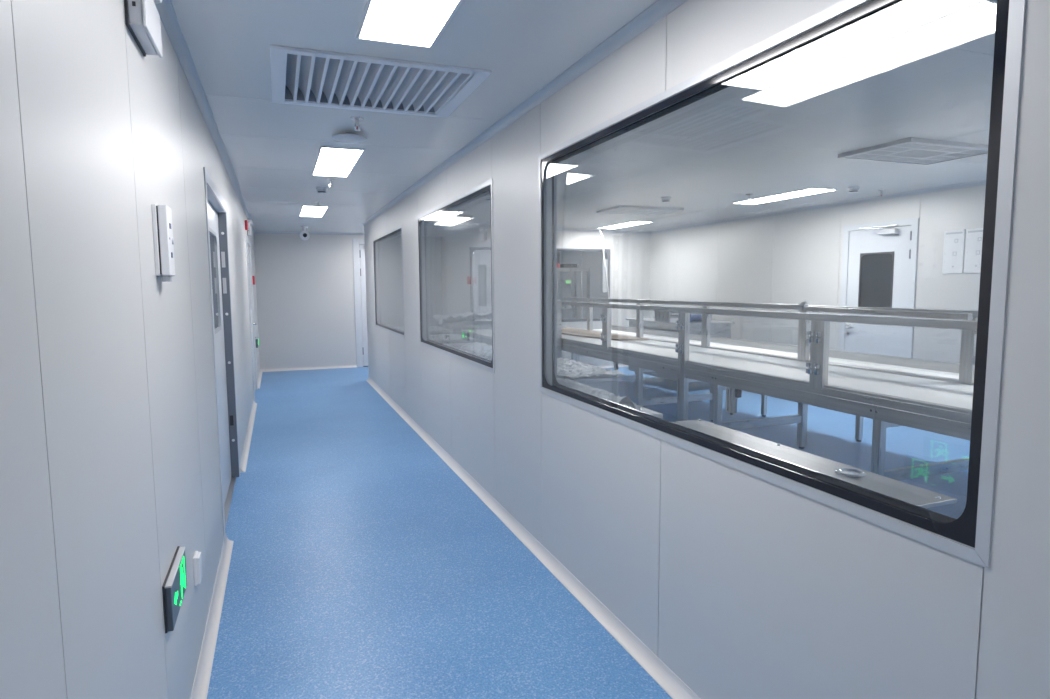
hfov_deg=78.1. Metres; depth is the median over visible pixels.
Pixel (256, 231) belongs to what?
trim
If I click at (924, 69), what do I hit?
ceiling
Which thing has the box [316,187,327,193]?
smoke detector
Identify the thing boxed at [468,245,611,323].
window frame
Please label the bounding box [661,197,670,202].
smoke detector
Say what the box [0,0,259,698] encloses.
wall
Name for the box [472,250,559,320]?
door
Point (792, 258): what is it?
wall
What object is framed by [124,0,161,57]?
emergency light
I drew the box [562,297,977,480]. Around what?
conveyor
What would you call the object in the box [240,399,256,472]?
baseboard
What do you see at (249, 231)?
emergency light
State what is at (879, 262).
door
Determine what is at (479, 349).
bundle
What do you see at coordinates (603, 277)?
junction box
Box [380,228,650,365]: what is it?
wall
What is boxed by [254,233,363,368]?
wall
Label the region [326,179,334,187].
sprinkler
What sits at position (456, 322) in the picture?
bundle
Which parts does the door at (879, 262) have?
vision panel, closer arm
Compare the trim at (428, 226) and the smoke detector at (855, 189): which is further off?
the trim at (428, 226)
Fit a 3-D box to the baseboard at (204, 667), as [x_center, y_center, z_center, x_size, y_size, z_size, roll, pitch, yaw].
[-0.400,1.451,0.307,0.042,0.058,7.600,-3,6,-21]
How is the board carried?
on the conveyor
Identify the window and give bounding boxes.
[373,225,404,337]
[417,179,494,373]
[538,0,1025,568]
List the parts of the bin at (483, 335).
lid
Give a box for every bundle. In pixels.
[433,311,491,334]
[461,343,491,359]
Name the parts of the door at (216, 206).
vision panel, strike plate, strike plate, strike plate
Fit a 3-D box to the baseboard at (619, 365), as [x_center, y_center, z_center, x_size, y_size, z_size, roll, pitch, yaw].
[-0.028,0.380,11.292,5.087,0.045,0.042,-3,6,-21]
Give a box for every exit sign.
[162,546,186,633]
[255,337,258,347]
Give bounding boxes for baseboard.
[191,536,233,698]
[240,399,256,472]
[257,370,262,388]
[260,365,356,371]
[366,377,699,698]
[600,364,628,367]
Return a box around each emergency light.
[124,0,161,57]
[247,219,252,235]
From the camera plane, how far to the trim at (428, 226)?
11.37 m
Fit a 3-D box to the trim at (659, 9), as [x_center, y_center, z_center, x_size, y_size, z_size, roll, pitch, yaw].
[-0.052,-1.335,3.672,0.042,0.042,14.105,-3,6,-21]
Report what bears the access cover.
attached to the ceiling
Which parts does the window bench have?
ring plate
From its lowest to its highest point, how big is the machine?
1.140 m
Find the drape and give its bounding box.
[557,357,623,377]
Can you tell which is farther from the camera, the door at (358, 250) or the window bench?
the door at (358, 250)
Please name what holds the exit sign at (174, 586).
attached to the wall at (109, 448)
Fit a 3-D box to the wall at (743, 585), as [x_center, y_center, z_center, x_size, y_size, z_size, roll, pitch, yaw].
[0.016,-0.118,3.814,0.086,2.492,14.105,-3,6,-21]
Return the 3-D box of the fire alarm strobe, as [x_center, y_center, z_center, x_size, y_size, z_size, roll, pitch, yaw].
[-3.512,-1.570,8.181,0.050,0.120,0.100,-3,6,-21]
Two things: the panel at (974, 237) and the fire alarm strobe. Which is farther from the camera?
the fire alarm strobe
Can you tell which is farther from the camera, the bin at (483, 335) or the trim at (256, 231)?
the trim at (256, 231)
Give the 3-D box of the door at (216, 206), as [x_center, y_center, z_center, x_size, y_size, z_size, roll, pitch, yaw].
[-2.067,0.013,4.348,0.106,2.157,1.630,-3,6,-21]
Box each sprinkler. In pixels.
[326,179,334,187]
[350,116,363,130]
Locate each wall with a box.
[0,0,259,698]
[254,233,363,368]
[364,0,1049,698]
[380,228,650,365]
[560,185,985,363]
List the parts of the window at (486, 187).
frame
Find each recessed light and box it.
[299,205,328,216]
[312,146,364,176]
[356,0,462,48]
[597,221,653,228]
[732,187,837,203]
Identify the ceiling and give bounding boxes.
[171,0,996,233]
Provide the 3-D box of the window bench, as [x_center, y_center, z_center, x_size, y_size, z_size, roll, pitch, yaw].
[0.905,0.840,2.604,0.625,0.809,1.550,-3,6,-21]
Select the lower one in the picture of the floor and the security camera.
the floor
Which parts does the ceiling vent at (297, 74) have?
louvre blade, louvre blade, louvre blade, louvre blade, louvre blade, louvre blade, louvre blade, louvre blade, louvre blade, louvre blade, louvre blade, louvre blade, louvre blade, louvre blade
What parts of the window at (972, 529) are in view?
frame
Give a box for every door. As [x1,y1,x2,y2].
[203,167,239,543]
[246,235,257,401]
[352,239,367,366]
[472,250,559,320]
[839,218,918,357]
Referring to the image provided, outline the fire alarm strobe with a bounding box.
[245,220,248,229]
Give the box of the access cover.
[332,133,366,142]
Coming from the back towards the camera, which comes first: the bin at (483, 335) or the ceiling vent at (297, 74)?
the bin at (483, 335)
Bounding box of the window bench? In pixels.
[673,419,955,507]
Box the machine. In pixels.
[626,311,734,381]
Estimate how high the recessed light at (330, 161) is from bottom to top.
0.010 m
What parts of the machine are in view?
plate, gear motor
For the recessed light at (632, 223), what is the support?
in the ceiling
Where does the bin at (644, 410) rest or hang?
on the floor
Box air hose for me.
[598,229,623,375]
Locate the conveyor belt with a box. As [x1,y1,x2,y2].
[593,329,958,378]
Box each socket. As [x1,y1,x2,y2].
[193,551,202,585]
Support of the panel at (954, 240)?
attached to the wall at (792, 258)
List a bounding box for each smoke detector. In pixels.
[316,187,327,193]
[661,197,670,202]
[848,186,859,192]
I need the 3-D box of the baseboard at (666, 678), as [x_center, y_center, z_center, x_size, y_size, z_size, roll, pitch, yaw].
[-0.035,1.096,3.910,0.042,0.058,14.105,-3,6,-21]
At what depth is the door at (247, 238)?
9.16 m
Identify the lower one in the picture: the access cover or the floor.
the floor
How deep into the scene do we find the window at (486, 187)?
5.62 m
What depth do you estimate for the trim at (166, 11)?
3.06 m
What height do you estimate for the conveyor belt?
0.020 m
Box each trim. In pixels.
[155,0,255,233]
[254,231,363,234]
[362,0,687,226]
[427,225,650,233]
[650,180,985,233]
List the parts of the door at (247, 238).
vision panel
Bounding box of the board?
[562,328,648,340]
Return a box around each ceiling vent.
[270,45,490,117]
[596,206,683,214]
[838,137,987,165]
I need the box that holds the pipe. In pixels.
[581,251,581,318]
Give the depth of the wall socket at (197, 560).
2.50 m
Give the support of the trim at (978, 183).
attached to the wall at (792, 258)
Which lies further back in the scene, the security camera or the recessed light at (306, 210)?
the security camera
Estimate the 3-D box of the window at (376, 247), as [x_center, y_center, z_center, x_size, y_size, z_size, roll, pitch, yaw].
[-1.735,-0.862,8.348,0.094,1.267,2.340,-3,6,-21]
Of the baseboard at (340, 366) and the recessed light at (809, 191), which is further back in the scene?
the baseboard at (340, 366)
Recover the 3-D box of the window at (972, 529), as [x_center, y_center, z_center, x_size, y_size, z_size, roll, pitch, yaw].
[0.548,-0.295,2.389,0.094,1.267,2.411,-3,6,-21]
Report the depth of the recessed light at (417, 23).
2.41 m
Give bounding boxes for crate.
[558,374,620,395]
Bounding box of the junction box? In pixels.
[601,259,607,291]
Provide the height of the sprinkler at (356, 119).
0.072 m
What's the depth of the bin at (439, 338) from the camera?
7.68 m
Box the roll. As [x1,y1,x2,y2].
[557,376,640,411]
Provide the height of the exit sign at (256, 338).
0.142 m
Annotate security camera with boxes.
[300,226,309,239]
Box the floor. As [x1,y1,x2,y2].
[207,366,969,698]
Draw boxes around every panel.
[942,229,965,273]
[964,228,982,272]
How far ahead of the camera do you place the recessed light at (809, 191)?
7.22 m
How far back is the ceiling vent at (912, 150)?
4.81 m
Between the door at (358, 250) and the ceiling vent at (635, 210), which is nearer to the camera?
the ceiling vent at (635, 210)
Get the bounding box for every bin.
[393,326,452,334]
[430,334,477,343]
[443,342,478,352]
[461,329,491,345]
[618,403,662,418]
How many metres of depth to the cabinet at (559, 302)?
8.32 m

